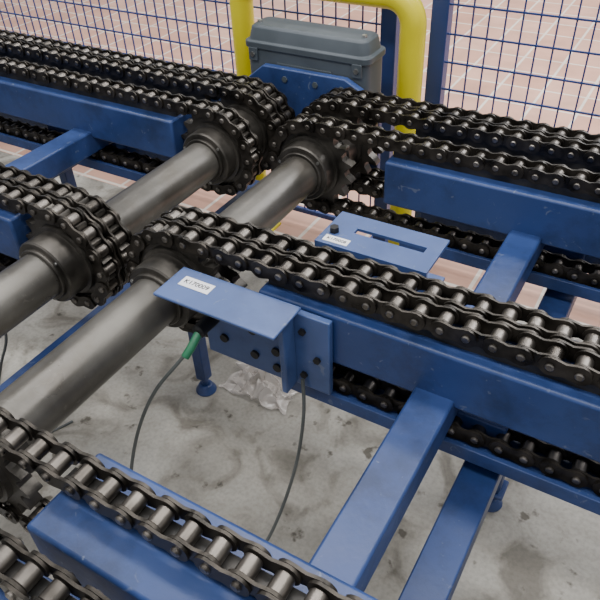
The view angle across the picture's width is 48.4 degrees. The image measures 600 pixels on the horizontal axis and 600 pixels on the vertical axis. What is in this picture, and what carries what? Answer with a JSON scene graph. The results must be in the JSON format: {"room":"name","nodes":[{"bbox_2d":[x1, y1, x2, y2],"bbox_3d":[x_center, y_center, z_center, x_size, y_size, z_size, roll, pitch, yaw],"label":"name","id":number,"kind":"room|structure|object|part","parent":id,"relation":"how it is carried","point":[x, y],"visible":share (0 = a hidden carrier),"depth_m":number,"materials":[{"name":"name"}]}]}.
{"room":"factory floor","nodes":[
{"label":"factory floor","id":0,"kind":"room"},
{"bbox_2d":[0,151,599,599],"bbox_3d":[-1.147,1.392,0.785,14.400,0.001,5.508,19,44,24],"label":"floor","id":1,"kind":"structure","parent":0,"point":[233,456],"depth_m":1.85,"materials":[{"name":"concrete"}]},
{"bbox_2d":[0,333,72,432],"bbox_3d":[-0.735,0.180,1.742,0.160,0.632,0.113,-22,43,-22],"label":"cable","id":2,"kind":"object","parent":1,"relation":"on","point":[5,335],"visible":0.41,"depth_m":1.67,"materials":[{"name":"black rubber"}]},
{"bbox_2d":[0,52,221,259],"bbox_3d":[-1.278,-0.177,2.127,1.503,0.736,1.620,19,44,24],"label":"frame","id":3,"kind":"object","parent":1,"relation":"on","point":[89,123],"visible":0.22,"depth_m":2.12,"materials":[{"name":"blue paint"}]},
{"bbox_2d":[0,162,131,308],"bbox_3d":[-1.336,-0.400,1.988,2.150,0.278,0.121,19,44,24],"label":"chain","id":4,"kind":"object","parent":3,"relation":"attached to","point":[23,192],"visible":0.64,"depth_m":1.53,"materials":[{"name":"metal"}]},
{"bbox_2d":[0,56,262,195],"bbox_3d":[-1.048,-0.721,2.362,2.150,0.278,0.061,19,44,24],"label":"chain","id":5,"kind":"object","parent":3,"relation":"attached to","point":[130,92],"visible":0.8,"depth_m":2.05,"materials":[{"name":"metal"}]},
{"bbox_2d":[0,81,289,337],"bbox_3d":[-0.532,-0.120,1.598,0.255,0.255,1.728,19,44,24],"label":"shaft","id":6,"kind":"object","parent":3,"relation":"attached to","point":[50,265],"visible":0.59,"depth_m":1.66,"materials":[{"name":"metal"}]},
{"bbox_2d":[0,29,294,174],"bbox_3d":[-0.960,-0.818,2.476,2.150,0.278,0.121,19,44,24],"label":"chain","id":7,"kind":"object","parent":3,"relation":"attached to","point":[209,82],"visible":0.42,"depth_m":2.13,"materials":[{"name":"metal"}]},
{"bbox_2d":[0,180,258,396],"bbox_3d":[-0.459,0.238,1.861,0.292,0.369,1.710,19,44,24],"label":"stand","id":8,"kind":"object","parent":1,"relation":"on","point":[206,387],"visible":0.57,"depth_m":1.96,"materials":[{"name":"blue paint"}]},
{"bbox_2d":[219,361,296,414],"bbox_3d":[-0.105,0.222,2.074,0.245,0.092,0.203,19,44,24],"label":"plastic bag","id":9,"kind":"object","parent":1,"relation":"on","point":[251,381],"visible":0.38,"depth_m":2.05,"materials":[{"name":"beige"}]},
{"bbox_2d":[0,129,599,599],"bbox_3d":[0.564,0.416,1.294,1.395,0.736,1.620,19,44,24],"label":"frame","id":10,"kind":"object","parent":1,"relation":"on","point":[446,380],"visible":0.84,"depth_m":1.18,"materials":[{"name":"blue paint"}]},
{"bbox_2d":[0,528,110,599],"bbox_3d":[0.190,0.617,0.656,2.150,0.278,0.061,19,44,24],"label":"chain","id":11,"kind":"object","parent":10,"relation":"attached to","point":[38,565],"visible":0.96,"depth_m":0.82,"materials":[{"name":"metal"}]},
{"bbox_2d":[0,406,362,599],"bbox_3d":[0.263,0.536,0.751,2.150,0.278,0.061,19,44,24],"label":"chain","id":12,"kind":"object","parent":10,"relation":"attached to","point":[287,574],"visible":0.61,"depth_m":0.88,"materials":[{"name":"metal"}]},
{"bbox_2d":[0,91,384,512],"bbox_3d":[-0.280,-0.033,1.478,0.255,0.255,1.728,19,44,24],"label":"shaft","id":13,"kind":"object","parent":10,"relation":"attached to","point":[311,166],"visible":0.7,"depth_m":1.37,"materials":[{"name":"metal"}]},
{"bbox_2d":[246,17,385,168],"bbox_3d":[0.062,-0.662,2.135,0.493,0.403,0.167,19,44,24],"label":"junction box","id":14,"kind":"object","parent":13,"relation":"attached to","point":[304,60],"visible":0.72,"depth_m":2.03,"materials":[{"name":"grey plastic"}]},
{"bbox_3d":[0.063,-0.610,2.155,0.425,0.243,0.135,19,44,24],"label":"motor","id":15,"kind":"part","parent":14,"relation":"part of","materials":[{"name":"grey plastic"}]},
{"bbox_3d":[0.041,-0.579,2.121,0.468,0.292,0.025,19,44,24],"label":"gearbox plate","id":16,"kind":"part","parent":14,"relation":"part of","materials":[{"name":"blue paint"}]},
{"bbox_2d":[130,267,332,540],"bbox_3d":[-0.269,0.349,1.432,0.632,0.731,0.302,-25,44,-24],"label":"bracket","id":17,"kind":"object","parent":10,"relation":"attached to","point":[276,337],"visible":0.89,"depth_m":1.31,"materials":[{"name":"blue metal"}]},
{"bbox_3d":[-0.109,0.087,1.337,0.338,0.214,0.114,19,44,24],"label":"bracket plate","id":18,"kind":"part","parent":17,"relation":"part of","materials":[{"name":"blue paint"}]},
{"bbox_2d":[126,205,599,495],"bbox_3d":[0.556,0.211,1.131,2.150,0.278,0.121,19,44,24],"label":"chain","id":19,"kind":"object","parent":10,"relation":"attached to","point":[545,340],"visible":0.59,"depth_m":1.24,"materials":[{"name":"metal"}]},
{"bbox_2d":[314,211,449,291],"bbox_3d":[0.165,-0.043,1.469,0.256,0.209,0.182,19,44,24],"label":"bracket","id":20,"kind":"object","parent":10,"relation":"attached to","point":[340,235],"visible":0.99,"depth_m":1.42,"materials":[{"name":"blue metal"}]},
{"bbox_2d":[267,113,599,287],"bbox_3d":[0.845,-0.110,1.506,2.150,0.278,0.061,19,44,24],"label":"chain","id":21,"kind":"object","parent":10,"relation":"attached to","point":[556,176],"visible":0.77,"depth_m":1.69,"materials":[{"name":"metal"}]},
{"bbox_2d":[301,87,599,198],"bbox_3d":[0.933,-0.208,1.620,2.150,0.278,0.121,19,44,24],"label":"chain","id":22,"kind":"object","parent":10,"relation":"attached to","point":[565,143],"visible":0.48,"depth_m":1.77,"materials":[{"name":"metal"}]},
{"bbox_2d":[0,0,599,326],"bbox_3d":[2.491,-2.650,5.504,14.400,0.001,8.892,19,44,24],"label":"floor","id":23,"kind":"structure","parent":0,"point":[299,225],"depth_m":4.43,"materials":[{"name":"tile"}]},
{"bbox_2d":[0,0,399,242],"bbox_3d":[-0.687,-1.239,2.575,2.372,1.764,0.086,19,44,24],"label":"wire mesh fence","id":24,"kind":"object","parent":23,"relation":"on","point":[390,24],"visible":0.16,"depth_m":2.52,"materials":[{"name":"blue metal"}]},
{"bbox_2d":[230,0,426,245],"bbox_3d":[0.085,-0.612,2.363,0.765,1.007,0.090,19,44,24],"label":"barrier","id":25,"kind":"object","parent":23,"relation":"on","point":[411,14],"visible":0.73,"depth_m":2.05,"materials":[{"name":"yellow metal"}]},
{"bbox_2d":[414,0,599,216],"bbox_3d":[1.363,-0.536,1.597,2.268,1.764,0.086,19,44,24],"label":"wire mesh fence","id":26,"kind":"object","parent":23,"relation":"on","point":[442,10],"visible":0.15,"depth_m":2.02,"materials":[{"name":"blue metal"}]}
]}

